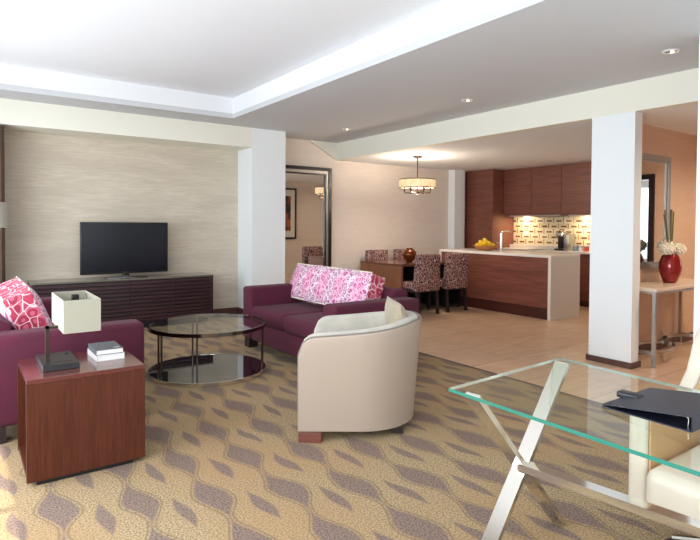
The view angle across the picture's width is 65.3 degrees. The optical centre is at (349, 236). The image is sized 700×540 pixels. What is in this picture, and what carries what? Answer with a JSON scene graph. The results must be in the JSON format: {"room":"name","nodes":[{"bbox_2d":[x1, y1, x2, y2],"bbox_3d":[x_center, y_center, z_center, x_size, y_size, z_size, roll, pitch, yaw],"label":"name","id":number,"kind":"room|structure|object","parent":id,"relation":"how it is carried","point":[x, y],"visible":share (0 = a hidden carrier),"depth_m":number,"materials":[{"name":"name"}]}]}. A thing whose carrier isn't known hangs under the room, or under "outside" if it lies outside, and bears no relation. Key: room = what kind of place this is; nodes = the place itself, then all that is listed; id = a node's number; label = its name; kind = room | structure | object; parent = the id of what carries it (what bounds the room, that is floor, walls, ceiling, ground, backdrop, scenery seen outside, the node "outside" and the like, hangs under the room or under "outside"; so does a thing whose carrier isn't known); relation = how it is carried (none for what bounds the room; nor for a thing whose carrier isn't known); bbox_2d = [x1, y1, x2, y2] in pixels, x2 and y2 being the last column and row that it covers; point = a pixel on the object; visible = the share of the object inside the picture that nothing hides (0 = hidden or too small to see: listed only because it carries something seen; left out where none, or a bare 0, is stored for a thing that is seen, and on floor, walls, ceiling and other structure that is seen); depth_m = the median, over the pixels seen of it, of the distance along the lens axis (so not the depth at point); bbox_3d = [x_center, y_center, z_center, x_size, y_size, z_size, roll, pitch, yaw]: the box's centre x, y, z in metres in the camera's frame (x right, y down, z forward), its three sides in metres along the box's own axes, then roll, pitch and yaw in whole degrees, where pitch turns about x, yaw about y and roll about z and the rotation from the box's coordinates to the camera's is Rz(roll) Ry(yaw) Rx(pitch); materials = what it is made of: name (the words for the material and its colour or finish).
{"room":"hotel room","nodes":[
{"label":"hotel room","id":0,"kind":"room"},
{"bbox_2d":[0,98,251,150],"bbox_3d":[-3.280,-1.397,6.716,4.300,0.279,0.488,-1,2,-36],"label":"ceiling beam","id":1,"kind":"structure","parent":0,"point":[15,115],"depth_m":6.75,"materials":[{"name":"white paint"}]},
{"bbox_2d":[0,125,5,283],"bbox_3d":[-4.156,-0.031,6.072,0.528,2.400,0.390,-1,2,-36],"label":"curtain","id":2,"kind":"object","parent":1,"relation":"hanging from","point":[2,146],"visible":0.51,"depth_m":6.06,"materials":[{"name":"brown fabric"}]},
{"bbox_2d":[0,0,448,97],"bbox_3d":[-0.587,-1.715,2.517,4.000,0.060,8.650,-1,2,-36],"label":"ceiling","id":3,"kind":"structure","parent":0,"point":[223,48],"depth_m":4.72,"materials":[{"name":"white paint"}]},
{"bbox_2d":[0,64,232,113],"bbox_3d":[-3.124,-1.678,5.974,3.895,0.199,0.078,-1,2,-36],"label":"ceiling","id":4,"kind":"structure","parent":3,"relation":"attached to","point":[9,74],"depth_m":6.21,"materials":[{"name":"white paint"}]},
{"bbox_2d":[233,0,518,113],"bbox_3d":[0.959,-1.601,3.688,0.085,0.199,8.550,-1,2,-36],"label":"ceiling","id":5,"kind":"structure","parent":3,"relation":"attached to","point":[451,13],"depth_m":4.61,"materials":[{"name":"white paint"}]},
{"bbox_2d":[4,130,465,308],"bbox_3d":[-1.103,-0.207,8.672,10.100,2.716,0.107,-1,2,-36],"label":"wall","id":6,"kind":"structure","parent":0,"point":[54,184],"depth_m":7.67,"materials":[{"name":"fabric"}]},
{"bbox_2d":[213,307,236,313],"bbox_3d":[-3.434,1.124,6.964,4.300,0.100,0.015,-1,2,-36],"label":"baseboard","id":7,"kind":"structure","parent":6,"relation":"attached to","point":[233,310],"depth_m":8.10,"materials":[{"name":"brown wood"}]},
{"bbox_2d":[237,307,242,313],"bbox_3d":[-1.545,1.113,8.006,0.015,0.100,0.488,-1,2,-36],"label":"baseboard","id":8,"kind":"structure","parent":6,"relation":"attached to","point":[239,310],"depth_m":8.13,"materials":[{"name":"brown wood"}]},
{"bbox_2d":[285,165,331,282],"bbox_3d":[-0.754,-0.003,8.828,1.065,2.265,0.044,-1,2,-36],"label":"wall mirror","id":9,"kind":"object","parent":6,"relation":"attached to","point":[308,190],"visible":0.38,"depth_m":8.87,"materials":[{"name":"black paint"}]},
{"bbox_2d":[238,128,285,307],"bbox_3d":[-1.325,-0.197,8.154,0.536,2.716,0.500,-1,2,-36],"label":"wall pier","id":10,"kind":"object","parent":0,"point":[261,167],"visible":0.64,"depth_m":7.95,"materials":[{"name":"white paint"}]},
{"bbox_2d":[0,317,693,539],"bbox_3d":[-0.468,1.299,3.301,4.860,0.050,9.455,-1,2,-36],"label":"floor","id":11,"kind":"structure","parent":0,"point":[229,462],"depth_m":2.97,"materials":[{"name":"beige carpet"}]},
{"bbox_2d":[0,202,7,227],"bbox_3d":[-3.465,0.444,5.158,0.410,1.540,0.410,-1,2,-36],"label":"floor lamp","id":12,"kind":"object","parent":11,"relation":"on","point":[3,205],"visible":0.88,"depth_m":5.14,"materials":[{"name":"white fabric"}]},
{"bbox_2d":[0,297,143,443],"bbox_3d":[-2.351,0.873,4.257,0.984,0.735,1.840,-1,2,-36],"label":"sofa","id":13,"kind":"object","parent":11,"relation":"on","point":[15,345],"visible":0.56,"depth_m":3.43,"materials":[{"name":"fabric"}]},
{"bbox_2d":[0,276,51,329],"bbox_3d":[-2.459,0.560,4.097,0.335,0.453,1.142,-1,2,-36],"label":"throw pillow","id":14,"kind":"object","parent":13,"relation":"on","point":[20,304],"visible":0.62,"depth_m":3.65,"materials":[{"name":"pink fabric"}]},
{"bbox_2d":[17,348,144,484],"bbox_3d":[-1.553,0.996,3.146,0.582,0.550,0.524,-1,2,-36],"label":"side table","id":15,"kind":"object","parent":11,"relation":"on","point":[88,418],"visible":0.88,"depth_m":2.94,"materials":[{"name":"brown wood"}]},
{"bbox_2d":[36,290,100,372],"bbox_3d":[-1.615,0.526,3.114,0.274,0.390,0.450,-1,2,-36],"label":"table lamp","id":16,"kind":"object","parent":15,"relation":"on","point":[79,311],"visible":1,"depth_m":2.99,"materials":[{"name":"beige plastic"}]},
{"bbox_2d":[88,349,124,361],"bbox_3d":[-1.468,0.701,3.285,0.155,0.034,0.235,-1,2,-37],"label":"book","id":17,"kind":"object","parent":15,"relation":"on","point":[99,358],"visible":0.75,"depth_m":3.20,"materials":[{"name":"white paper"}]},
{"bbox_2d":[88,341,122,355],"bbox_3d":[-1.471,0.669,3.285,0.150,0.031,0.228,-1,2,-36],"label":"book","id":18,"kind":"object","parent":17,"relation":"on","point":[109,347],"visible":1,"depth_m":3.23,"materials":[{"name":"white paper"}]},
{"bbox_2d":[27,272,213,327],"bbox_3d":[-2.892,0.849,7.067,2.186,0.652,0.435,-1,2,-36],"label":"media console","id":19,"kind":"object","parent":11,"relation":"on","point":[154,297],"visible":0.66,"depth_m":7.02,"materials":[{"name":"brown wood"}]},
{"bbox_2d":[80,222,167,278],"bbox_3d":[-2.879,0.170,7.009,1.064,0.710,0.200,-1,2,-36],"label":"television","id":20,"kind":"object","parent":19,"relation":"on","point":[124,248],"visible":1,"depth_m":6.97,"materials":[{"name":"black plastic"}]},
{"bbox_2d":[147,313,265,387],"bbox_3d":[-1.299,1.009,5.001,1.044,0.444,1.044,-1,2,-36],"label":"coffee table","id":21,"kind":"object","parent":11,"relation":"on","point":[203,370],"visible":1,"depth_m":4.87,"materials":[{"name":"clear glass"}]},
{"bbox_2d":[149,354,263,382],"bbox_3d":[-1.301,1.204,5.005,1.020,0.014,1.020,-1,2,-36],"label":"shelf","id":22,"kind":"object","parent":21,"relation":"attached to","point":[203,368],"depth_m":4.93,"materials":[{"name":"glass"}]},
{"bbox_2d":[243,283,418,356],"bbox_3d":[-0.263,0.858,5.591,0.984,0.735,1.840,-1,2,-36],"label":"sofa","id":23,"kind":"object","parent":11,"relation":"on","point":[289,320],"visible":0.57,"depth_m":5.42,"materials":[{"name":"fabric"}]},
{"bbox_2d":[252,302,322,330],"bbox_3d":[-0.567,0.834,5.809,0.745,0.164,0.704,-1,2,-36],"label":"seat cushion","id":24,"kind":"object","parent":23,"relation":"on","point":[274,313],"depth_m":5.67,"materials":[{"name":"fabric"}]},
{"bbox_2d":[284,312,322,337],"bbox_3d":[-0.154,0.850,5.232,0.745,0.164,0.704,-1,2,-36],"label":"seat cushion","id":25,"kind":"object","parent":23,"relation":"on","point":[302,325],"depth_m":5.13,"materials":[{"name":"fabric"}]},
{"bbox_2d":[290,263,384,306],"bbox_3d":[-0.195,0.541,5.779,0.335,0.453,1.461,-1,2,-36],"label":"bolster pillow","id":26,"kind":"object","parent":23,"relation":"on","point":[320,285],"visible":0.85,"depth_m":5.56,"materials":[{"name":"pink fabric"}]},
{"bbox_2d":[297,310,420,442],"bbox_3d":[0.091,0.898,3.759,0.789,0.740,0.836,0,1,4],"label":"barrel armchair","id":27,"kind":"object","parent":11,"relation":"on","point":[357,372],"visible":0.97,"depth_m":3.41,"materials":[{"name":"beige leather"}]},
{"bbox_2d":[385,296,407,324],"bbox_3d":[0.332,0.624,3.790,0.159,0.374,0.422,0,1,-9],"label":"cushion","id":28,"kind":"object","parent":27,"relation":"on","point":[394,311],"visible":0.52,"depth_m":3.66,"materials":[{"name":"beige fabric"}]},
{"bbox_2d":[448,358,699,539],"bbox_3d":[1.127,0.952,1.774,0.910,0.748,1.432,-1,2,-36],"label":"glass desk","id":29,"kind":"object","parent":11,"relation":"on","point":[523,470],"visible":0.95,"depth_m":2.13,"materials":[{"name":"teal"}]},
{"bbox_2d":[602,388,699,432],"bbox_3d":[1.054,0.552,1.833,0.325,0.048,0.307,-1,2,-36],"label":"ring binder","id":30,"kind":"object","parent":29,"relation":"on","point":[680,410],"visible":1,"depth_m":1.78,"materials":[{"name":"black plastic"}]},
{"bbox_2d":[628,328,699,539],"bbox_3d":[1.632,0.869,2.206,0.767,0.884,0.680,-1,2,-36],"label":"armchair","id":31,"kind":"object","parent":11,"relation":"on","point":[650,481],"visible":0.56,"depth_m":2.25,"materials":[{"name":"beige leather"}]},
{"bbox_2d":[646,444,699,519],"bbox_3d":[1.542,1.028,2.146,0.550,0.200,0.510,-1,2,-36],"label":"seat cushion","id":32,"kind":"object","parent":31,"relation":"on","point":[670,488],"depth_m":2.14,"materials":[{"name":"beige leather"}]},
{"bbox_2d":[0,0,699,142],"bbox_3d":[0.027,-1.477,3.639,6.300,0.060,9.550,-1,2,-36],"label":"ceiling","id":33,"kind":"structure","parent":0,"point":[520,52],"depth_m":4.87,"materials":[{"name":"grey paint"}]},
{"bbox_2d":[308,140,337,159],"bbox_3d":[-0.448,-1.427,9.023,0.552,0.283,0.055,-1,2,-36],"label":"ceiling","id":34,"kind":"structure","parent":33,"relation":"attached to","point":[330,148],"depth_m":9.06,"materials":[{"name":"white paint"}]},
{"bbox_2d":[461,99,472,101],"bbox_3d":[1.276,-1.484,5.954,0.124,0.012,0.124,-1,2,-36],"label":"recessed light","id":35,"kind":"object","parent":33,"relation":"in","point":[462,100],"visible":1,"depth_m":5.95,"materials":[{"name":"white plastic"}]},
{"bbox_2d":[338,68,698,160],"bbox_3d":[1.577,-1.365,6.784,0.137,0.283,6.055,-1,2,-36],"label":"ceiling beam","id":36,"kind":"structure","parent":33,"relation":"attached to","point":[677,89],"depth_m":5.94,"materials":[{"name":"white paint"}]},
{"bbox_2d":[662,49,679,53],"bbox_3d":[2.497,-1.438,4.248,0.124,0.012,0.124,-1,2,-36],"label":"recessed light","id":37,"kind":"object","parent":33,"relation":"in","point":[668,51],"visible":1,"depth_m":4.24,"materials":[{"name":"white plastic"}]},
{"bbox_2d":[448,170,464,248],"bbox_3d":[2.101,-0.092,10.812,0.280,2.433,0.170,-1,2,-36],"label":"wall","id":38,"kind":"structure","parent":0,"point":[456,189],"depth_m":10.73,"materials":[{"name":"white paint"}]},
{"bbox_2d":[345,104,697,171],"bbox_3d":[3.751,-1.250,7.294,3.992,0.060,7.950,-1,2,-36],"label":"ceiling","id":39,"kind":"structure","parent":0,"point":[572,143],"depth_m":7.82,"materials":[{"name":"white paint"}]},
{"bbox_2d":[399,155,435,194],"bbox_3d":[1.059,-0.961,8.579,0.578,0.610,0.578,-1,2,-36],"label":"chandelier","id":40,"kind":"object","parent":39,"relation":"hanging from","point":[417,183],"visible":1,"depth_m":8.39,"materials":[{"name":"beige fabric"}]},
{"bbox_2d":[419,302,692,402],"bbox_3d":[4.859,1.250,7.111,8.240,0.049,9.455,-1,2,-36],"label":"floor","id":41,"kind":"structure","parent":0,"point":[491,341],"depth_m":5.92,"materials":[{"name":"beige tile"}]},
{"bbox_2d":[365,249,387,259],"bbox_3d":[0.580,0.690,9.390,0.460,0.917,0.514,-1,2,-36],"label":"dining chair","id":42,"kind":"object","parent":41,"relation":"on","point":[369,254],"visible":0.3,"depth_m":9.47,"materials":[{"name":"red fabric"}]},
{"bbox_2d":[393,249,413,258],"bbox_3d":[1.093,0.685,9.757,0.460,0.917,0.514,-1,2,-36],"label":"dining chair","id":43,"kind":"object","parent":41,"relation":"on","point":[397,253],"visible":0.22,"depth_m":9.79,"materials":[{"name":"red fabric"}]},
{"bbox_2d":[360,259,460,306],"bbox_3d":[1.008,0.781,9.094,1.310,0.750,1.040,-1,2,-36],"label":"dining table","id":44,"kind":"object","parent":41,"relation":"on","point":[394,271],"visible":0.29,"depth_m":8.74,"materials":[{"name":"brown wood"}]},
{"bbox_2d":[402,248,415,261],"bbox_3d":[0.967,0.296,8.879,0.230,0.228,0.230,-1,2,-36],"label":"pot","id":45,"kind":"object","parent":44,"relation":"on","point":[408,254],"visible":0.95,"depth_m":8.80,"materials":[{"name":"brown ceramic"}]},
{"bbox_2d":[403,254,439,313],"bbox_3d":[1.052,0.716,8.370,0.460,0.917,0.514,-1,2,-36],"label":"dining chair","id":46,"kind":"object","parent":41,"relation":"on","point":[427,266],"visible":0.94,"depth_m":8.16,"materials":[{"name":"red fabric"}]},
{"bbox_2d":[427,253,468,312],"bbox_3d":[1.556,0.711,8.731,0.460,0.917,0.514,-1,2,-36],"label":"dining chair","id":47,"kind":"object","parent":41,"relation":"on","point":[455,276],"visible":0.89,"depth_m":8.51,"materials":[{"name":"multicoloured fabric"}]},
{"bbox_2d":[465,169,513,249],"bbox_3d":[2.778,-0.087,10.909,0.637,2.429,0.690,-1,2,-36],"label":"tall cabinet","id":48,"kind":"object","parent":41,"relation":"on","point":[484,202],"visible":0.62,"depth_m":10.64,"materials":[{"name":"brown wood"}]},
{"bbox_2d":[439,248,579,320],"bbox_3d":[2.502,0.704,8.877,0.732,0.932,2.218,-1,2,-36],"label":"kitchen island","id":49,"kind":"object","parent":41,"relation":"on","point":[540,285],"visible":0.91,"depth_m":8.18,"materials":[{"name":"brown wood"}]},
{"bbox_2d":[439,248,579,257],"bbox_3d":[2.506,0.258,8.868,0.730,0.040,2.217,-1,2,-36],"label":"island countertop","id":50,"kind":"structure","parent":49,"relation":"on","point":[462,250],"depth_m":8.51,"materials":[{"name":"beige stone"}]},
{"bbox_2d":[473,245,497,250],"bbox_3d":[2.280,0.186,9.225,0.410,0.085,0.410,-1,2,-36],"label":"fruit bowl","id":51,"kind":"object","parent":50,"relation":"on","point":[485,248],"visible":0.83,"depth_m":9.09,"materials":[{"name":"brown wood"}]},
{"bbox_2d":[497,230,511,250],"bbox_3d":[2.573,0.064,9.146,0.265,0.337,0.070,1,2,37],"label":"tap","id":52,"kind":"object","parent":50,"relation":"on","point":[501,233],"visible":1,"depth_m":9.15,"materials":[{"name":"silver metal"}]},
{"bbox_2d":[419,352,602,403],"bbox_3d":[1.670,1.262,4.488,0.016,0.005,8.900,-1,2,-36],"label":"trim","id":53,"kind":"structure","parent":41,"relation":"on","point":[419,352],"depth_m":4.82,"materials":[{"name":"brown metal"}]},
{"bbox_2d":[511,250,589,306],"bbox_3d":[3.769,0.718,9.678,0.460,0.885,2.480,-1,2,-36],"label":"base cabinet","id":54,"kind":"object","parent":41,"relation":"on","point":[584,258],"visible":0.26,"depth_m":9.10,"materials":[{"name":"brown wood"}]},
{"bbox_2d":[498,244,589,253],"bbox_3d":[3.764,0.224,9.664,0.485,0.105,2.485,-1,2,-36],"label":"countertop","id":55,"kind":"structure","parent":54,"relation":"on","point":[515,247],"depth_m":10.07,"materials":[{"name":"beige stone"}]},
{"bbox_2d":[554,229,574,250],"bbox_3d":[3.771,0.054,9.588,0.224,0.378,0.269,-1,2,-36],"label":"coffee machine","id":56,"kind":"object","parent":55,"relation":"on","point":[566,240],"visible":0.99,"depth_m":9.51,"materials":[{"name":"black plastic"}]},
{"bbox_2d":[573,245,578,250],"bbox_3d":[3.884,0.198,9.389,0.094,0.100,0.094,-1,2,-36],"label":"canister","id":57,"kind":"object","parent":55,"relation":"on","point":[575,247],"visible":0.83,"depth_m":9.35,"materials":[{"name":"blue metal"}]},
{"bbox_2d":[584,246,588,251],"bbox_3d":[3.997,0.202,9.231,0.084,0.100,0.084,-1,2,-36],"label":"canister","id":58,"kind":"object","parent":55,"relation":"on","point":[586,248],"visible":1,"depth_m":9.20,"materials":[{"name":"red ceramic"}]},
{"bbox_2d":[638,278,693,367],"bbox_3d":[3.341,0.865,5.731,1.360,0.760,0.385,-1,2,-36],"label":"console table","id":59,"kind":"object","parent":41,"relation":"on","point":[654,288],"visible":0.73,"depth_m":5.47,"materials":[{"name":"beige stone"}]},
{"bbox_2d":[658,254,681,282],"bbox_3d":[3.373,0.335,5.756,0.220,0.300,0.220,-1,2,-36],"label":"vase","id":60,"kind":"object","parent":59,"relation":"on","point":[670,266],"visible":0.92,"depth_m":5.68,"materials":[{"name":"red ceramic"}]},
{"bbox_2d":[656,239,672,248],"bbox_3d":[3.345,0.226,5.795,0.171,0.396,0.173,-1,2,-36],"label":"hydrangea","id":61,"kind":"object","parent":60,"relation":"in","point":[663,240],"visible":0.34,"depth_m":5.78,"materials":[{"name":"white plant"}]},
{"bbox_2d":[664,210,668,242],"bbox_3d":[3.310,0.080,5.704,0.135,0.712,0.015,-1,2,-36],"label":"stem","id":62,"kind":"object","parent":60,"relation":"in","point":[664,210],"visible":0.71,"depth_m":5.68,"materials":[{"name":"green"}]},
{"bbox_2d":[658,242,675,254],"bbox_3d":[3.305,0.241,5.704,0.172,0.370,0.173,-1,2,-36],"label":"hydrangea","id":63,"kind":"object","parent":60,"relation":"in","point":[665,248],"visible":1,"depth_m":5.66,"materials":[{"name":"white plant"}]},
{"bbox_2d":[670,210,671,241],"bbox_3d":[3.379,0.075,5.753,0.025,0.720,0.015,-1,2,-36],"label":"stem","id":64,"kind":"object","parent":60,"relation":"in","point":[671,210],"visible":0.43,"depth_m":5.75,"materials":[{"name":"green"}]},
{"bbox_2d":[672,212,673,240],"bbox_3d":[3.406,0.084,5.772,0.050,0.701,0.015,-1,2,-36],"label":"stem","id":65,"kind":"object","parent":60,"relation":"in","point":[673,212],"visible":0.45,"depth_m":5.77,"materials":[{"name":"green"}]},
{"bbox_2d":[673,243,686,254],"bbox_3d":[3.462,0.243,5.780,0.169,0.364,0.168,0,1,-8],"label":"hydrangea","id":66,"kind":"object","parent":60,"relation":"in","point":[681,248],"visible":0.7,"depth_m":5.72,"materials":[{"name":"white plant"}]},
{"bbox_2d":[588,111,642,362],"bbox_3d":[2.602,0.032,5.369,0.137,2.433,0.430,-1,2,-36],"label":"column","id":67,"kind":"structure","parent":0,"point":[616,165],"depth_m":5.29,"materials":[{"name":"white paint"}]},
{"bbox_2d":[586,353,640,368],"bbox_3d":[2.592,1.220,5.398,0.173,0.055,0.472,-1,2,-36],"label":"baseboard","id":68,"kind":"structure","parent":67,"relation":"attached to","point":[637,364],"depth_m":5.29,"materials":[{"name":"brown wood"}]},
{"bbox_2d":[639,124,696,341],"bbox_3d":[3.915,0.016,6.480,3.292,2.433,0.151,-1,2,-36],"label":"wall","id":69,"kind":"structure","parent":0,"point":[680,147],"depth_m":6.26,"materials":[{"name":"paint"}]},
{"bbox_2d":[640,153,670,268],"bbox_3d":[3.264,-0.267,5.892,0.730,1.215,0.034,-1,2,-36],"label":"wall mirror","id":70,"kind":"object","parent":69,"relation":"attached to","point":[656,170],"visible":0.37,"depth_m":5.91,"materials":[{"name":"mirror"}]},
{"bbox_2d":[638,332,692,353],"bbox_3d":[3.951,1.189,6.435,3.244,0.090,0.015,-1,2,-36],"label":"baseboard","id":71,"kind":"structure","parent":69,"relation":"attached to","point":[671,339],"depth_m":6.11,"materials":[{"name":"brown wood"}]},
{"bbox_2d":[693,35,699,340],"bbox_3d":[3.867,-0.043,2.733,0.871,2.716,3.547,-1,2,-36],"label":"wall","id":72,"kind":"structure","parent":0,"point":[696,325],"depth_m":3.91,"materials":[{"name":"white paint"}]},
{"bbox_3d":[4.253,-0.052,9.635,0.270,2.433,4.589,-1,2,-36],"label":"wall","id":73,"kind":"structure","parent":0,"visible":0},
{"bbox_2d":[503,167,531,215],"bbox_3d":[3.298,-0.847,10.440,0.325,0.883,0.631,-1,2,-36],"label":"upper cabinet","id":74,"kind":"object","parent":73,"relation":"attached to","point":[517,182],"visible":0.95,"depth_m":10.34,"materials":[{"name":"brown wood"}]},
{"bbox_2d":[530,215,569,216],"bbox_3d":[3.630,-0.375,9.918,0.350,0.038,0.600,-1,2,-36],"label":"range hood","id":75,"kind":"object","parent":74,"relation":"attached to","point":[530,215],"visible":0.91,"depth_m":9.77,"materials":[{"name":"silver metal"}]},
{"bbox_2d":[531,165,561,214],"bbox_3d":[3.662,-0.833,9.932,0.325,0.883,0.611,-1,2,-36],"label":"upper cabinet","id":76,"kind":"object","parent":73,"relation":"attached to","point":[546,180],"visible":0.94,"depth_m":9.83,"materials":[{"name":"brown wood"}]},
{"bbox_2d":[513,215,590,246],"bbox_3d":[3.963,-0.111,9.797,0.011,0.560,2.485,-1,2,-36],"label":"backsplash","id":77,"kind":"structure","parent":73,"relation":"attached to","point":[542,230],"depth_m":10.15,"materials":[{"name":"tile"}]},
{"bbox_2d":[523,231,529,235],"bbox_3d":[3.408,-0.061,10.555,0.009,0.080,0.140,-1,2,-36],"label":"wall socket","id":78,"kind":"object","parent":77,"relation":"attached to","point":[525,233],"visible":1,"depth_m":10.55,"materials":[{"name":"white plastic"}]},
{"bbox_2d":[561,162,591,214],"bbox_3d":[4.020,-0.820,9.431,0.325,0.883,0.611,-1,2,-36],"label":"upper cabinet","id":79,"kind":"object","parent":73,"relation":"attached to","point":[576,177],"visible":0.59,"depth_m":9.35,"materials":[{"name":"brown wood"}]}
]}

